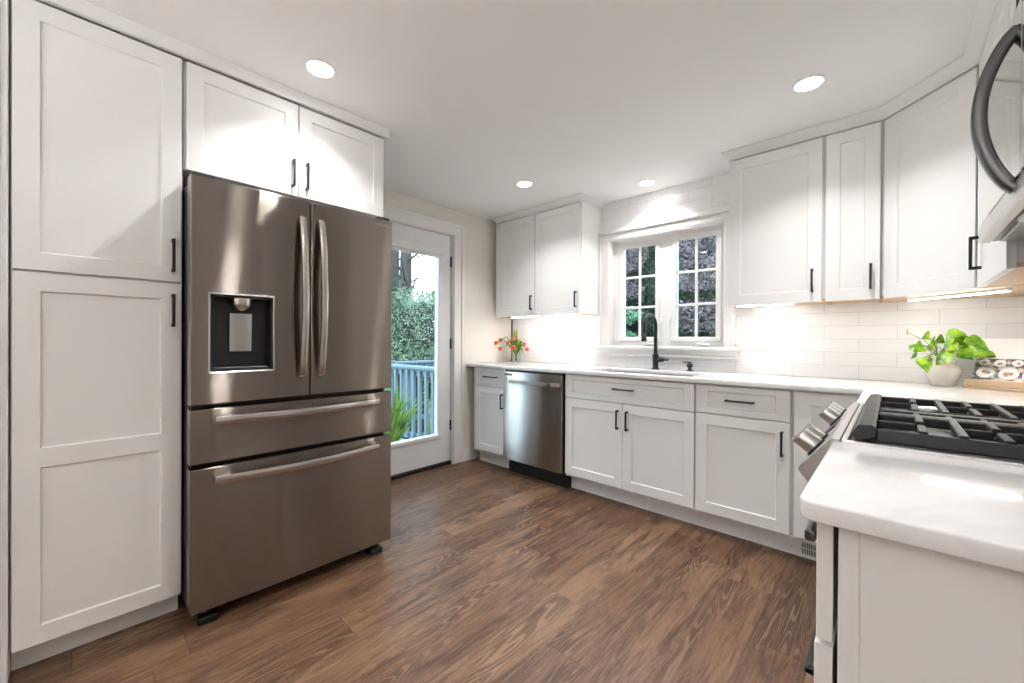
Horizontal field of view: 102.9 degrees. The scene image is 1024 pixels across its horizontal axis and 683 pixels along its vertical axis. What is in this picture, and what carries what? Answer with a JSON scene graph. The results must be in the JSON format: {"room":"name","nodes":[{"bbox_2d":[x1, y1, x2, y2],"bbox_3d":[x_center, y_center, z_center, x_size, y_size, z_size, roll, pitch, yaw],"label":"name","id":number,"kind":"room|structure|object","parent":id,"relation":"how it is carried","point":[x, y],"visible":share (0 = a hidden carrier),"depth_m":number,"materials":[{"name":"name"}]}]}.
{"room":"kitchen","nodes":[
{"label":"kitchen","id":0,"kind":"room"},
{"bbox_2d":[8,457,815,682],"bbox_3d":[-0.708,1.193,0.976,3.838,0.120,6.163,0,0,43],"label":"floor","id":1,"kind":"structure","parent":0,"point":[487,572],"depth_m":1.73,"materials":[{"name":"brown wood"}]},
{"bbox_2d":[0,0,9,682],"bbox_3d":[-1.688,-0.040,1.347,0.094,2.333,0.035,0,0,43],"label":"wall","id":2,"kind":"structure","parent":1,"relation":"on","point":[4,4],"depth_m":1.33,"materials":[{"name":"white paint"}]},
{"bbox_2d":[10,0,182,670],"bbox_3d":[-1.786,-0.017,1.771,0.860,2.282,0.448,0,0,43],"label":"pantry cabinet","id":3,"kind":"object","parent":1,"relation":"on","point":[96,112],"visible":1,"depth_m":1.48,"materials":[{"name":"paint"}]},
{"bbox_2d":[181,171,391,625],"bbox_3d":[-1.257,0.231,2.175,0.996,1.789,0.862,0,0,43],"label":"refrigerator","id":4,"kind":"object","parent":1,"relation":"on","point":[287,301],"visible":1,"depth_m":1.80,"materials":[{"name":"grey metal"}]},
{"bbox_2d":[474,367,508,467],"bbox_3d":[-0.017,0.682,3.883,0.418,0.888,0.654,0,0,43],"label":"base cabinet","id":5,"kind":"object","parent":1,"relation":"on","point":[488,382],"visible":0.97,"depth_m":3.67,"materials":[{"name":"paint"}]},
{"bbox_2d":[503,369,570,487],"bbox_3d":[0.343,0.686,3.497,0.631,0.886,0.659,0,0,43],"label":"dishwasher","id":6,"kind":"object","parent":1,"relation":"on","point":[533,401],"visible":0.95,"depth_m":3.28,"materials":[{"name":"silver metal"}]},
{"bbox_2d":[565,374,699,525],"bbox_3d":[0.947,0.690,2.982,0.951,0.888,0.654,0,0,43],"label":"base cabinet","id":7,"kind":"object","parent":1,"relation":"on","point":[630,441],"visible":0.94,"depth_m":2.72,"materials":[{"name":"paint"}]},
{"bbox_2d":[696,383,793,553],"bbox_3d":[1.472,0.694,2.493,0.481,0.888,0.654,0,0,43],"label":"base cabinet","id":8,"kind":"object","parent":1,"relation":"on","point":[744,434],"visible":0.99,"depth_m":2.27,"materials":[{"name":"paint"}]},
{"bbox_2d":[792,390,859,560],"bbox_3d":[1.802,0.698,1.787,0.963,0.888,1.236,0,0,43],"label":"base cabinet","id":9,"kind":"object","parent":1,"relation":"on","point":[806,404],"visible":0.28,"depth_m":2.08,"materials":[{"name":"paint"}]},
{"bbox_2d":[466,361,1023,408],"bbox_3d":[0.870,0.231,2.657,3.520,0.028,1.236,0,0,43],"label":"countertop","id":10,"kind":"structure","parent":9,"relation":"on","point":[864,388],"depth_m":2.25,"materials":[{"name":"white stone"}]},
{"bbox_2d":[512,350,520,361],"bbox_3d":[0.042,0.147,4.127,0.092,0.120,0.092,0,0,43],"label":"vase","id":11,"kind":"object","parent":10,"relation":"on","point":[515,355],"visible":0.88,"depth_m":4.09,"materials":[{"name":"clear glass"}]},
{"bbox_2d":[498,330,515,345],"bbox_3d":[-0.045,0.035,4.131,0.179,0.317,0.083,0,0,22],"label":"tulip","id":12,"kind":"object","parent":11,"relation":"in","point":[514,330],"visible":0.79,"depth_m":4.12,"materials":[{"name":"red plant"}]},
{"bbox_2d":[498,339,519,350],"bbox_3d":[-0.023,0.081,4.104,0.235,0.228,0.097,0,0,5],"label":"tulip","id":13,"kind":"object","parent":11,"relation":"in","point":[499,348],"visible":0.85,"depth_m":4.08,"materials":[{"name":"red plant"}]},
{"bbox_2d":[510,344,517,351],"bbox_3d":[0.022,0.109,4.035,0.088,0.171,0.162,0,0,-7],"label":"tulip","id":14,"kind":"object","parent":11,"relation":"in","point":[512,347],"visible":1,"depth_m":4.05,"materials":[{"name":"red plant"}]},
{"bbox_2d":[512,329,517,345],"bbox_3d":[0.030,0.031,4.083,0.037,0.328,0.130,0,0,20],"label":"tulip","id":15,"kind":"object","parent":11,"relation":"in","point":[516,334],"visible":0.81,"depth_m":4.10,"materials":[{"name":"green plant"}]},
{"bbox_2d":[511,340,525,350],"bbox_3d":[0.081,0.091,4.035,0.086,0.208,0.205,0,0,-40],"label":"tulip","id":16,"kind":"object","parent":11,"relation":"in","point":[520,342],"visible":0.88,"depth_m":4.02,"materials":[{"name":"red plant"}]},
{"bbox_2d":[510,342,528,353],"bbox_3d":[0.059,0.081,4.050,0.065,0.228,0.344,0,0,-39],"label":"tulip","id":17,"kind":"object","parent":11,"relation":"in","point":[527,348],"visible":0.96,"depth_m":4.00,"materials":[{"name":"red plant"}]},
{"bbox_2d":[610,371,684,375],"bbox_3d":[0.954,0.340,2.951,0.810,0.190,0.433,0,0,43],"label":"sink","id":18,"kind":"object","parent":10,"relation":"in","point":[610,371],"visible":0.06,"depth_m":3.13,"materials":[{"name":"silver metal"}]},
{"bbox_2d":[641,313,668,369],"bbox_3d":[1.083,0.001,3.063,0.146,0.429,0.228,0,0,43],"label":"faucet","id":19,"kind":"object","parent":10,"relation":"on","point":[655,357],"visible":1,"depth_m":3.13,"materials":[{"name":"black metal"}]},
{"bbox_2d":[682,361,692,370],"bbox_3d":[1.292,0.182,2.993,0.076,0.070,0.052,0,0,43],"label":"soap dispenser","id":20,"kind":"object","parent":10,"relation":"on","point":[689,365],"visible":0.95,"depth_m":2.97,"materials":[{"name":"black metal"}]},
{"bbox_2d":[906,328,995,386],"bbox_3d":[2.162,0.079,2.022,0.394,0.290,0.228,0,0,22],"label":"potted plant","id":21,"kind":"object","parent":10,"relation":"on","point":[940,371],"visible":1,"depth_m":2.01,"materials":[{"name":"green plant"}]},
{"bbox_2d":[962,378,1023,391],"bbox_3d":[2.340,0.157,1.861,0.149,0.137,0.360,0,0,-25],"label":"book stand","id":22,"kind":"object","parent":10,"relation":"on","point":[1017,386],"visible":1,"depth_m":1.90,"materials":[{"name":"brown wood"}]},
{"bbox_2d":[971,339,1023,381],"bbox_3d":[2.384,0.100,1.885,0.155,0.228,0.328,0,0,-25],"label":"cookbook","id":23,"kind":"object","parent":22,"relation":"on","point":[1008,364],"visible":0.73,"depth_m":1.95,"materials":[{"name":"paper"}]},
{"bbox_2d":[800,541,815,557],"bbox_3d":[1.553,1.089,2.139,0.067,0.076,0.007,0,0,43],"label":"floor vent","id":24,"kind":"object","parent":9,"relation":"attached to","point":[807,549],"visible":0.9,"depth_m":2.14,"materials":[{"name":"white metal"}]},
{"bbox_2d":[792,394,1023,541],"bbox_3d":[1.179,0.662,1.000,0.743,0.959,0.757,0,0,43],"label":"gas range","id":25,"kind":"object","parent":1,"relation":"on","point":[993,433],"visible":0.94,"depth_m":0.95,"materials":[{"name":"silver metal"}]},
{"bbox_2d":[841,403,1023,466],"bbox_3d":[1.220,0.229,0.962,0.638,0.018,0.757,0,0,43],"label":"cooktop","id":26,"kind":"object","parent":25,"relation":"in","point":[848,424],"depth_m":0.87,"materials":[{"name":"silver metal"}]},
{"bbox_2d":[804,523,1023,682],"bbox_3d":[0.808,0.697,0.525,0.694,0.888,0.436,0,0,43],"label":"base cabinet","id":27,"kind":"object","parent":1,"relation":"on","point":[887,611],"visible":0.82,"depth_m":0.52,"materials":[{"name":"paint"}]},
{"bbox_2d":[800,441,1023,573],"bbox_3d":[0.807,0.237,0.510,0.681,0.028,0.460,0,0,43],"label":"countertop","id":28,"kind":"structure","parent":27,"relation":"on","point":[972,510],"depth_m":0.57,"materials":[{"name":"white stone"}]},
{"bbox_2d":[383,188,511,447],"bbox_3d":[-2.049,-0.045,2.230,0.150,2.335,5.863,0,0,43],"label":"wall","id":29,"kind":"structure","parent":0,"point":[482,328],"depth_m":3.93,"materials":[{"name":"beige paint"}]},
{"bbox_2d":[41,0,388,140],"bbox_3d":[-1.462,-1.183,2.098,0.817,0.050,1.363,0,0,43],"label":"trim","id":30,"kind":"structure","parent":29,"relation":"attached to","point":[82,8],"depth_m":1.70,"materials":[{"name":"white paint"}]},
{"bbox_2d":[182,61,383,217],"bbox_3d":[-1.321,-0.932,2.260,0.860,0.449,0.893,0,0,43],"label":"upper cabinet","id":31,"kind":"object","parent":29,"relation":"attached to","point":[234,132],"visible":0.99,"depth_m":1.91,"materials":[{"name":"white paint"}]},
{"bbox_2d":[383,203,463,479],"bbox_3d":[-0.866,0.020,3.467,0.192,2.207,1.061,0,0,43],"label":"door","id":32,"kind":"structure","parent":29,"relation":"in","point":[412,232],"depth_m":3.68,"materials":[{"name":"white paint"}]},
{"bbox_2d":[463,446,479,461],"bbox_3d":[-0.232,1.064,4.065,0.014,0.121,0.678,0,0,43],"label":"baseboard","id":33,"kind":"structure","parent":29,"relation":"attached to","point":[469,453],"depth_m":3.88,"materials":[{"name":"white paint"}]},
{"bbox_2d":[511,319,512,360],"bbox_3d":[-0.001,-0.015,4.309,0.006,0.442,0.012,0,0,43],"label":"trim","id":34,"kind":"structure","parent":29,"relation":"attached to","point":[511,319],"depth_m":4.31,"materials":[{"name":"black metal"}]},
{"bbox_2d":[35,0,978,220],"bbox_3d":[-0.695,-1.262,0.968,3.838,0.120,6.163,0,0,43],"label":"ceiling","id":35,"kind":"structure","parent":0,"point":[475,99],"depth_m":1.79,"materials":[{"name":"paint"}]},
{"bbox_2d":[303,58,336,78],"bbox_3d":[-0.845,-1.200,1.796,0.136,0.010,0.136,0,0,43],"label":"recessed light","id":36,"kind":"object","parent":35,"relation":"in","point":[320,68],"visible":1,"depth_m":1.79,"materials":[{"name":"white plastic"}]},
{"bbox_2d":[515,180,532,186],"bbox_3d":[0.094,-1.199,3.109,0.136,0.010,0.136,0,0,43],"label":"recessed light","id":37,"kind":"object","parent":35,"relation":"in","point":[523,183],"visible":1,"depth_m":3.09,"materials":[{"name":"white plastic"}]},
{"bbox_2d":[637,179,655,185],"bbox_3d":[1.015,-1.195,3.077,0.136,0.010,0.136,0,0,43],"label":"recessed light","id":38,"kind":"object","parent":35,"relation":"in","point":[647,182],"visible":1,"depth_m":3.06,"materials":[{"name":"white plastic"}]},
{"bbox_2d":[791,74,826,92],"bbox_3d":[1.370,-1.189,1.883,0.136,0.010,0.136,0,0,43],"label":"recessed light","id":39,"kind":"object","parent":35,"relation":"in","point":[810,82],"visible":1,"depth_m":1.87,"materials":[{"name":"white plastic"}]},
{"bbox_2d":[512,172,1023,384],"bbox_3d":[1.348,-0.031,3.166,3.838,2.335,0.158,0,0,43],"label":"wall","id":40,"kind":"structure","parent":0,"point":[855,340],"depth_m":2.59,"materials":[{"name":"white tile"}]},
{"bbox_2d":[496,202,600,318],"bbox_3d":[0.297,-0.694,3.795,0.984,0.919,0.356,0,0,43],"label":"upper cabinet","id":41,"kind":"object","parent":40,"relation":"attached to","point":[547,263],"visible":0.98,"depth_m":3.59,"materials":[{"name":"paint"}]},
{"bbox_2d":[511,316,539,317],"bbox_3d":[0.125,-0.239,3.905,0.350,0.014,0.030,0,0,43],"label":"light bar","id":42,"kind":"object","parent":41,"relation":"attached to","point":[519,316],"visible":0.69,"depth_m":3.90,"materials":[{"name":"white plastic"}]},
{"bbox_2d":[490,193,604,223],"bbox_3d":[0.297,-1.180,3.791,1.062,0.050,0.361,0,0,43],"label":"trim","id":43,"kind":"structure","parent":41,"relation":"attached to","point":[580,197],"depth_m":3.56,"materials":[{"name":"white paint"}]},
{"bbox_2d":[543,314,579,315],"bbox_3d":[0.440,-0.236,3.612,0.390,0.014,0.030,0,0,43],"label":"light bar","id":44,"kind":"object","parent":41,"relation":"attached to","point":[560,314],"visible":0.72,"depth_m":3.60,"materials":[{"name":"white plastic"}]},
{"bbox_2d":[594,207,740,358],"bbox_3d":[1.191,-0.411,3.228,1.130,1.062,0.183,0,0,43],"label":"window","id":45,"kind":"structure","parent":40,"relation":"in","point":[667,234],"depth_m":3.23,"materials":[{"name":"white paint"}]},
{"bbox_2d":[624,247,654,336],"bbox_3d":[1.068,-0.411,3.404,0.294,0.759,0.015,0,0,43],"label":"grille","id":46,"kind":"object","parent":45,"relation":"attached to","point":[639,307],"depth_m":3.41,"materials":[{"name":"white paint"}]},
{"bbox_2d":[677,238,715,336],"bbox_3d":[1.400,-0.409,3.094,0.298,0.759,0.015,0,0,43],"label":"grille","id":47,"kind":"object","parent":45,"relation":"attached to","point":[696,270],"depth_m":3.09,"materials":[{"name":"white paint"}]},
{"bbox_2d":[729,137,828,308],"bbox_3d":[1.651,-0.683,2.531,0.482,0.919,0.356,0,0,43],"label":"upper cabinet","id":48,"kind":"object","parent":40,"relation":"attached to","point":[777,197],"visible":0.94,"depth_m":2.42,"materials":[{"name":"paint"}]},
{"bbox_2d":[736,303,793,306],"bbox_3d":[1.563,-0.228,2.529,0.310,0.014,0.030,0,0,43],"label":"light bar","id":49,"kind":"object","parent":48,"relation":"attached to","point":[787,303],"visible":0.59,"depth_m":2.50,"materials":[{"name":"white plastic"}]},
{"bbox_2d":[824,121,882,304],"bbox_3d":[1.915,-0.681,2.284,0.238,0.919,0.356,0,0,43],"label":"upper cabinet","id":50,"kind":"object","parent":40,"relation":"attached to","point":[853,157],"visible":0.99,"depth_m":2.18,"materials":[{"name":"paint"}]},
{"bbox_2d":[721,0,997,162],"bbox_3d":[1.545,-1.167,1.702,0.778,0.050,2.261,0,0,11],"label":"trim","id":51,"kind":"structure","parent":40,"relation":"attached to","point":[985,9],"depth_m":1.98,"materials":[{"name":"white paint"}]},
{"bbox_2d":[882,67,1023,301],"bbox_3d":[2.143,-0.679,1.893,0.626,0.919,0.617,0,0,43],"label":"upper cabinet","id":52,"kind":"object","parent":40,"relation":"attached to","point":[930,160],"visible":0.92,"depth_m":1.87,"materials":[{"name":"paint"}]},
{"bbox_2d":[907,288,1012,300],"bbox_3d":[2.059,-0.215,1.900,0.030,0.014,0.420,0,0,-1],"label":"light bar","id":53,"kind":"object","parent":52,"relation":"attached to","point":[1003,289],"visible":1,"depth_m":1.85,"materials":[{"name":"white plastic"}]},
{"label":"outside","id":54,"kind":"structure","parent":0,"visible":0},
{"bbox_2d":[417,399,430,434],"bbox_3d":[5.109,1.998,5.488,80.000,0.200,75.000,0,0,43],"label":"ground","id":55,"kind":"structure","parent":54,"point":[429,419],"depth_m":9.04,"materials":[{"name":"green plant"}]},
{"bbox_2d":[391,264,409,359],"bbox_3d":[-2.757,0.083,7.941,1.662,3.537,1.712,0,0,43],"label":"tree","id":56,"kind":"object","parent":55,"relation":"on","point":[394,283],"visible":0.02,"depth_m":7.79,"materials":[{"name":"green plant"}]},
{"bbox_2d":[393,360,416,438],"bbox_3d":[-1.921,1.099,6.847,0.660,1.520,0.550,0,0,43],"label":"box","id":57,"kind":"object","parent":55,"relation":"on","point":[400,360],"visible":0.04,"depth_m":6.70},
{"bbox_2d":[391,286,427,397],"bbox_3d":[-2.271,0.380,7.960,1.279,2.950,1.386,0,0,-4],"label":"tree","id":58,"kind":"object","parent":55,"relation":"on","point":[401,316],"visible":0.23,"depth_m":7.79,"materials":[{"name":"green plant"}]},
{"bbox_2d":[392,251,429,353],"bbox_3d":[-2.410,-1.906,9.587,2.532,7.515,2.201,0,0,43],"label":"tree","id":59,"kind":"object","parent":55,"relation":"on","point":[405,267],"visible":0.03,"depth_m":9.48,"materials":[{"name":"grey plant"}]},
{"bbox_2d":[392,250,433,302],"bbox_3d":[-3.602,-2.052,12.656,2.394,7.795,2.346,0,0,43],"label":"tree","id":60,"kind":"object","parent":55,"relation":"on","point":[396,252],"visible":0.06,"depth_m":12.55,"materials":[{"name":"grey plant"}]},
{"bbox_2d":[396,287,434,431],"bbox_3d":[-1.829,0.366,8.338,1.450,2.978,1.436,0,0,43],"label":"tree","id":61,"kind":"object","parent":55,"relation":"on","point":[429,308],"visible":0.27,"depth_m":8.09,"materials":[{"name":"green plant"}]},
{"bbox_2d":[412,290,431,351],"bbox_3d":[-4.034,-0.158,16.523,4.093,3.966,4.856,0,0,-38],"label":"tree","id":62,"kind":"object","parent":55,"relation":"on","point":[413,290],"visible":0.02,"depth_m":16.32,"materials":[{"name":"green plant"}]},
{"bbox_2d":[416,272,434,355],"bbox_3d":[-1.477,0.071,9.283,1.613,3.565,1.589,0,0,43],"label":"tree","id":63,"kind":"object","parent":55,"relation":"on","point":[430,280],"visible":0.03,"depth_m":9.08,"materials":[{"name":"green plant"}]},
{"bbox_2d":[626,249,638,330],"bbox_3d":[2.600,-1.525,10.965,1.721,6.791,1.617,0,0,43],"label":"evergreen tree","id":64,"kind":"object","parent":55,"relation":"on","point":[628,304],"visible":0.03,"depth_m":10.76,"materials":[{"name":"green plant"}]},
{"bbox_2d":[626,305,643,336],"bbox_3d":[1.689,0.619,6.589,1.458,2.516,1.017,0,0,43],"label":"shrub","id":65,"kind":"object","parent":55,"relation":"on","point":[629,312],"visible":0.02,"depth_m":6.40,"materials":[{"name":"green plant"}]},
{"bbox_2d":[626,246,651,334],"bbox_3d":[2.073,-0.159,8.433,1.397,4.071,2.372,0,0,-1],"label":"maple tree","id":66,"kind":"object","parent":55,"relation":"on","point":[646,248],"visible":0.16,"depth_m":8.16,"materials":[{"name":"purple plant"}]},
{"bbox_2d":[634,239,704,336],"bbox_3d":[3.779,-1.538,9.884,1.686,6.848,1.615,0,0,43],"label":"evergreen tree","id":67,"kind":"object","parent":55,"relation":"on","point":[684,296],"visible":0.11,"depth_m":9.77,"materials":[{"name":"green plant"}]},
{"bbox_2d":[626,236,715,336],"bbox_3d":[5.454,-0.848,10.783,12.376,7.629,1.435,0,0,43],"label":"hedge","id":68,"kind":"object","parent":55,"relation":"on","point":[634,328],"visible":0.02,"depth_m":11.47,"materials":[{"name":"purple plant"}]},
{"bbox_2d":[630,236,715,336],"bbox_3d":[3.149,-0.062,6.692,1.564,3.897,2.338,0,0,-44],"label":"maple tree","id":69,"kind":"object","parent":55,"relation":"on","point":[686,319],"visible":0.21,"depth_m":6.51,"materials":[{"name":"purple plant"}]},
{"bbox_2d":[699,236,715,336],"bbox_3d":[4.929,-1.511,8.809,1.672,6.815,1.595,0,0,43],"label":"evergreen tree","id":70,"kind":"object","parent":55,"relation":"on","point":[709,293],"visible":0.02,"depth_m":9.03,"materials":[{"name":"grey plant"}]},
{"bbox_3d":[-2.048,1.616,4.202,2.390,0.500,2.950,0,0,43],"label":"deck","id":71,"kind":"object","parent":55,"relation":"on","visible":0},
{"bbox_2d":[384,378,424,441],"bbox_3d":[-1.281,0.858,4.258,0.912,1.023,0.856,0,0,43],"label":"potted grass","id":72,"kind":"object","parent":71,"relation":"on","point":[398,421],"depth_m":4.17,"materials":[{"name":"plant"}]},
{"bbox_2d":[385,360,434,438],"bbox_3d":[-1.031,0.821,5.093,2.090,1.094,0.140,0,0,43],"label":"deck railing","id":73,"kind":"object","parent":71,"relation":"on","point":[427,372],"visible":0.25,"depth_m":5.24,"materials":[{"name":"blue paint"}]},
{"bbox_2d":[393,360,434,421],"bbox_3d":[-0.959,0.814,7.215,0.140,1.094,3.160,0,0,43],"label":"deck railing","id":74,"kind":"object","parent":71,"relation":"on","point":[431,363],"visible":0.07,"depth_m":6.55,"materials":[{"name":"blue paint"}]},
{"bbox_3d":[0.643,-0.023,-0.284,0.158,2.335,5.863,0,0,43],"label":"wall","id":75,"kind":"structure","parent":0,"visible":0},
{"bbox_2d":[968,0,1023,286],"bbox_3d":[1.808,-0.679,1.345,0.368,0.919,0.592,0,0,43],"label":"upper cabinet","id":76,"kind":"object","parent":75,"relation":"attached to","point":[999,263],"visible":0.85,"depth_m":1.41,"materials":[{"name":"paint"}]},
{"bbox_2d":[1010,0,1018,24],"bbox_3d":[1.346,-0.943,0.847,0.368,0.393,0.762,0,0,43],"label":"upper cabinet","id":77,"kind":"object","parent":75,"relation":"attached to","point":[1013,3],"visible":0.02,"depth_m":1.19,"materials":[{"name":"paint"}]},
{"bbox_2d":[970,0,1023,243],"bbox_3d":[1.311,-0.508,0.878,0.456,0.433,0.752,0,0,43],"label":"microwave","id":78,"kind":"object","parent":77,"relation":"attached to","point":[997,109],"visible":1,"depth_m":0.92,"materials":[{"name":"silver metal"}]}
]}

